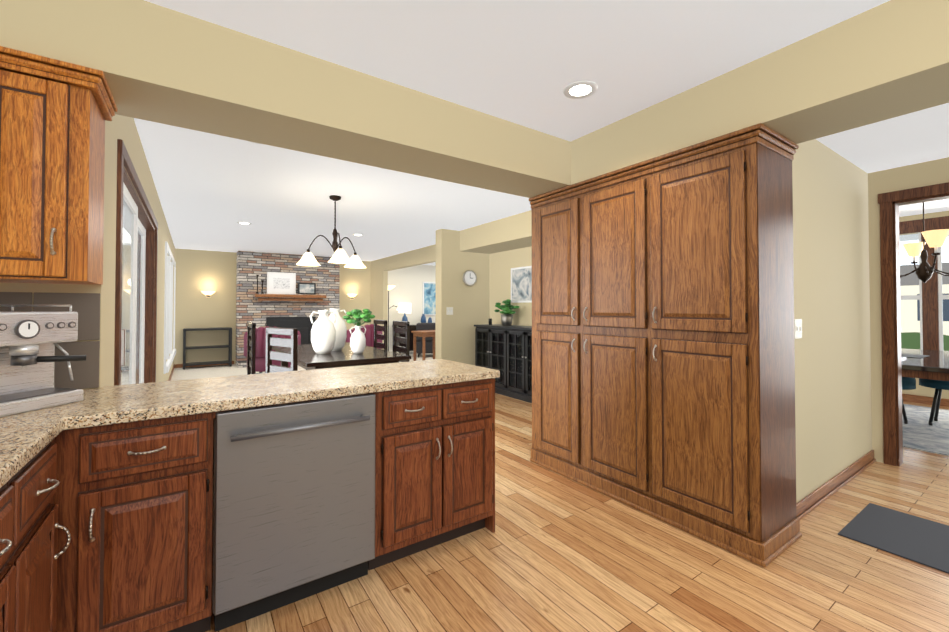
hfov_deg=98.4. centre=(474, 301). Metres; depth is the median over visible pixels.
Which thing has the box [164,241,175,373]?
window
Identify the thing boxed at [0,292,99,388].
tile backsplash
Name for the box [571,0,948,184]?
ceiling soffit
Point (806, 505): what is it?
baseboard
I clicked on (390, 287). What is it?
torchiere floor lamp
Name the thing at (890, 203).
door frame
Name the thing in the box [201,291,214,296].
sconce
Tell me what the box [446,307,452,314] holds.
light switch
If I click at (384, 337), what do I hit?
dining chair
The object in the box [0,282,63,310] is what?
wall
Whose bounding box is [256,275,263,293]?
candlesticks
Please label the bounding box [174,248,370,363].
wall
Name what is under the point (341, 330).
slim vase
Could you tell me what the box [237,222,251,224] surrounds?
recessed light
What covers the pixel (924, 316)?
window frames
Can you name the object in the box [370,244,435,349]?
wall
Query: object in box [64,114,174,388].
wall
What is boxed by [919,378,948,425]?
chair
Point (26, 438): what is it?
countertop
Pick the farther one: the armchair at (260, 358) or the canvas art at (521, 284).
the armchair at (260, 358)
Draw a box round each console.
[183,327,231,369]
[392,324,416,352]
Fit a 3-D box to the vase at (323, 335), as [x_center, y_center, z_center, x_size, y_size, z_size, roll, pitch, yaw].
[-1.694,0.339,4.593,0.292,0.481,0.262,1,-1,-34]
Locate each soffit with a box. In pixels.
[0,0,570,197]
[460,210,531,253]
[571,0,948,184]
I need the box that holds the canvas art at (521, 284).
[511,266,531,302]
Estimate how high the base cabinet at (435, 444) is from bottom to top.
0.874 m
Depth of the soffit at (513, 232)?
5.92 m
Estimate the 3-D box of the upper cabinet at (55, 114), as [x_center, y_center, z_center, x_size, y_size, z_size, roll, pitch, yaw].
[-1.795,-0.481,1.509,0.677,0.803,0.368,1,-1,-34]
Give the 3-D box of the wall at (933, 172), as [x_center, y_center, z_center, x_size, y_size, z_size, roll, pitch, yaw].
[4.317,0.039,2.064,0.120,2.520,3.390,1,-1,-34]
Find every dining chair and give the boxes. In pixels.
[247,322,264,374]
[265,327,297,372]
[373,319,387,349]
[393,321,409,361]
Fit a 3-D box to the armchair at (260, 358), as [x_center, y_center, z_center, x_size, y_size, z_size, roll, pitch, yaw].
[-3.627,0.904,7.375,0.916,0.960,0.867,1,-1,-34]
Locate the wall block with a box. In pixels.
[792,139,871,502]
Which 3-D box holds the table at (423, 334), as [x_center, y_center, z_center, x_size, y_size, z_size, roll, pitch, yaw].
[-1.081,1.055,9.751,0.650,0.708,0.600,1,-1,-34]
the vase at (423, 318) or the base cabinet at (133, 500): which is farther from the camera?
the vase at (423, 318)
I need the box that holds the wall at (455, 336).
[435,229,488,364]
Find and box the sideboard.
[474,324,531,402]
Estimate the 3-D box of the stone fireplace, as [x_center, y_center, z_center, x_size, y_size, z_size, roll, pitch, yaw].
[-4.260,0.160,9.532,2.180,2.516,0.726,1,-1,-34]
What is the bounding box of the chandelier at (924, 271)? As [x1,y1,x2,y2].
[900,202,948,282]
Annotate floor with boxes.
[171,352,434,380]
[206,393,948,631]
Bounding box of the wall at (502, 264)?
[489,246,531,325]
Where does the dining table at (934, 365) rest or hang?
on the area rug at (920, 433)
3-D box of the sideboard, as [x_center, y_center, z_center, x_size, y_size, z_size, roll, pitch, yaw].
[0.618,0.862,6.009,0.434,1.000,1.640,1,-1,-34]
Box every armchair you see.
[244,326,300,372]
[345,324,382,348]
[416,323,434,357]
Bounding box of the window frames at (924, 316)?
[899,216,948,350]
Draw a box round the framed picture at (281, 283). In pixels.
[267,272,295,293]
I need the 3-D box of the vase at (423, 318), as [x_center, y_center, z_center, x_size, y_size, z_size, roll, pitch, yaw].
[-1.443,0.500,11.572,0.155,0.300,0.155,-1,-1,41]
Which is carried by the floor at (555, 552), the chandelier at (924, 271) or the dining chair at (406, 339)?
the dining chair at (406, 339)
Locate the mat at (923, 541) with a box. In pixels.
[838,503,948,573]
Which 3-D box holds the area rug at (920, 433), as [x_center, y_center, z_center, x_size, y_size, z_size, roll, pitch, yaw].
[5.259,1.323,3.846,2.350,0.010,3.900,1,-1,-34]
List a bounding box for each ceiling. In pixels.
[134,0,948,265]
[816,103,948,172]
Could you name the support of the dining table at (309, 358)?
on the floor at (555, 552)
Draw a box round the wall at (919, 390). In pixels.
[899,211,948,398]
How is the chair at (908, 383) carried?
on the area rug at (920, 433)
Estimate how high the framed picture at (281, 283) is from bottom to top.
0.500 m
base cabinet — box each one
[0,454,39,631]
[36,438,70,631]
[54,425,105,631]
[102,411,217,631]
[338,378,494,569]
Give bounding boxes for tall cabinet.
[530,187,576,481]
[577,167,644,512]
[645,131,800,566]
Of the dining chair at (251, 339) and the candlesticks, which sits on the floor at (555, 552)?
the dining chair at (251, 339)
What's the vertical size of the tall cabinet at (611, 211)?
2.130 m
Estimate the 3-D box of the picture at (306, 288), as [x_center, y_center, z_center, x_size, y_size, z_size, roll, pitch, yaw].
[-3.919,-0.302,9.573,0.400,0.280,0.028,1,-1,-34]
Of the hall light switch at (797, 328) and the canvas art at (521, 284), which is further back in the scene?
the canvas art at (521, 284)
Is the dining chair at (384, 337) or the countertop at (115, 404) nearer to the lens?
the countertop at (115, 404)
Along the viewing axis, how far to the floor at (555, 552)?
1.93 m
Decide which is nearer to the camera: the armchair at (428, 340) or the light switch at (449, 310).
the light switch at (449, 310)
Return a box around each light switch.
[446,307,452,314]
[794,319,801,338]
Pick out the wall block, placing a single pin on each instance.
(833, 422)
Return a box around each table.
[272,342,410,369]
[411,330,434,360]
[901,348,948,380]
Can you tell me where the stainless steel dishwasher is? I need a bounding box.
[212,394,375,631]
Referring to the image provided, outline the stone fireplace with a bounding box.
[236,251,339,367]
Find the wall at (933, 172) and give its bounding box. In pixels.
[868,157,948,462]
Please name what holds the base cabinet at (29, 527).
on the floor at (555, 552)
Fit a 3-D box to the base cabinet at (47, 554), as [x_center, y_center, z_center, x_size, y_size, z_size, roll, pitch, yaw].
[-1.456,0.845,0.954,0.623,0.874,0.478,1,-1,-34]
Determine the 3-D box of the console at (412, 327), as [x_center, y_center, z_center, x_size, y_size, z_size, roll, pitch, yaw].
[-1.531,1.043,11.516,1.500,0.788,0.420,1,-1,-34]
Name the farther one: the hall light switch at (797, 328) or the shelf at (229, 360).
the shelf at (229, 360)
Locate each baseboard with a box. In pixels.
[168,364,175,380]
[176,361,233,367]
[796,450,875,518]
[902,394,948,406]
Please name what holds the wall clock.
attached to the wall at (455, 336)
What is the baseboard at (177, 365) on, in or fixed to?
attached to the wall at (198, 272)
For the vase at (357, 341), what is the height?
0.501 m
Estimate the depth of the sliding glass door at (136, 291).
3.11 m
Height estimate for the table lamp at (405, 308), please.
0.600 m
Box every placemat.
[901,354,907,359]
[908,354,928,357]
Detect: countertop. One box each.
[0,388,95,487]
[72,359,499,427]
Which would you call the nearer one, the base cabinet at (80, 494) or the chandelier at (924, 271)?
the base cabinet at (80, 494)
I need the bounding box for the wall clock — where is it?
[463,270,476,285]
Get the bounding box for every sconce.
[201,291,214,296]
[347,294,356,298]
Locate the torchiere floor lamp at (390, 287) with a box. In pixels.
[388,285,400,350]
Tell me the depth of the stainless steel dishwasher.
1.69 m
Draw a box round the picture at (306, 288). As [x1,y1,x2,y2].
[298,282,315,294]
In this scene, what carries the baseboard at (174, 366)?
attached to the wall at (124, 128)
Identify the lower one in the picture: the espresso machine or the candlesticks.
the espresso machine
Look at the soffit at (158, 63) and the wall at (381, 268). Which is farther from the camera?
the wall at (381, 268)
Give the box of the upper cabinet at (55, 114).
[0,46,117,284]
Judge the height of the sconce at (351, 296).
0.140 m
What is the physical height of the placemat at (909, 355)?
0.004 m
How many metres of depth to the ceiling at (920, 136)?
2.79 m
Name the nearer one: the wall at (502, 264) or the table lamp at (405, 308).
the wall at (502, 264)
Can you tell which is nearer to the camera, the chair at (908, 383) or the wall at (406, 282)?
the chair at (908, 383)
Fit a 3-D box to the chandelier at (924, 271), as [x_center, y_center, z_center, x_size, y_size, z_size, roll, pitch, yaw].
[4.967,-0.691,4.526,1.155,0.979,1.175,1,-1,-34]
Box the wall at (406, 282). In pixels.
[388,265,435,352]
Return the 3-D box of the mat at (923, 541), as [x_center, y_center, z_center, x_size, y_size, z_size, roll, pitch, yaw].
[2.756,1.291,1.793,0.640,0.008,1.640,1,-1,-34]
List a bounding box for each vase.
[310,310,336,353]
[325,309,346,350]
[343,309,374,353]
[421,314,425,322]
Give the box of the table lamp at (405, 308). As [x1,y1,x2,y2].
[399,303,410,320]
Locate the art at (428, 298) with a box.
[422,282,435,315]
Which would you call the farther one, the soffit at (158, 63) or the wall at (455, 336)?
the wall at (455, 336)
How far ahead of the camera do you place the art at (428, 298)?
11.94 m
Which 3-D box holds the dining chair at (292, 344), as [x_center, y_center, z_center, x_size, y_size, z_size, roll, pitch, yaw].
[-1.524,0.774,3.611,0.440,1.100,0.420,-1,-1,36]
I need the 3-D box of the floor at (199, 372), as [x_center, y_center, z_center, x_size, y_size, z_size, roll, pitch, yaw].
[-1.505,1.405,9.134,8.540,0.012,4.470,1,-1,-34]
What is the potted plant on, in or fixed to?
on the sideboard
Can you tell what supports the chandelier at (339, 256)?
hanging from the ceiling at (525, 63)
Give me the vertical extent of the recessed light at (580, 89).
0.005 m
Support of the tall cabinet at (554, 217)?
on the floor at (555, 552)
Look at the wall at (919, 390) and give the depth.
5.44 m
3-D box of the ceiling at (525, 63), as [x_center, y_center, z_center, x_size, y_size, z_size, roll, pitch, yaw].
[1.561,-1.203,6.324,12.300,0.100,13.500,1,-1,-34]
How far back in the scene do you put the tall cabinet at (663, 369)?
2.21 m
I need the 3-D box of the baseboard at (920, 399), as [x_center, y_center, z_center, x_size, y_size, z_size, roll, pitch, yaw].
[6.588,1.288,4.496,0.018,0.100,4.630,1,-1,-34]
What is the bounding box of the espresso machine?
[0,305,85,416]
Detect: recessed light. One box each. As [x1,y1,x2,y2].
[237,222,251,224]
[563,81,597,98]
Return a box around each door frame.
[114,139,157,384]
[878,182,948,465]
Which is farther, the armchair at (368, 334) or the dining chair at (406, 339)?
the armchair at (368, 334)
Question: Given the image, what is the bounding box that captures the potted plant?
[494,299,519,325]
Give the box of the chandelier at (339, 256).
[296,195,365,267]
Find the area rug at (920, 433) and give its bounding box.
[902,404,948,455]

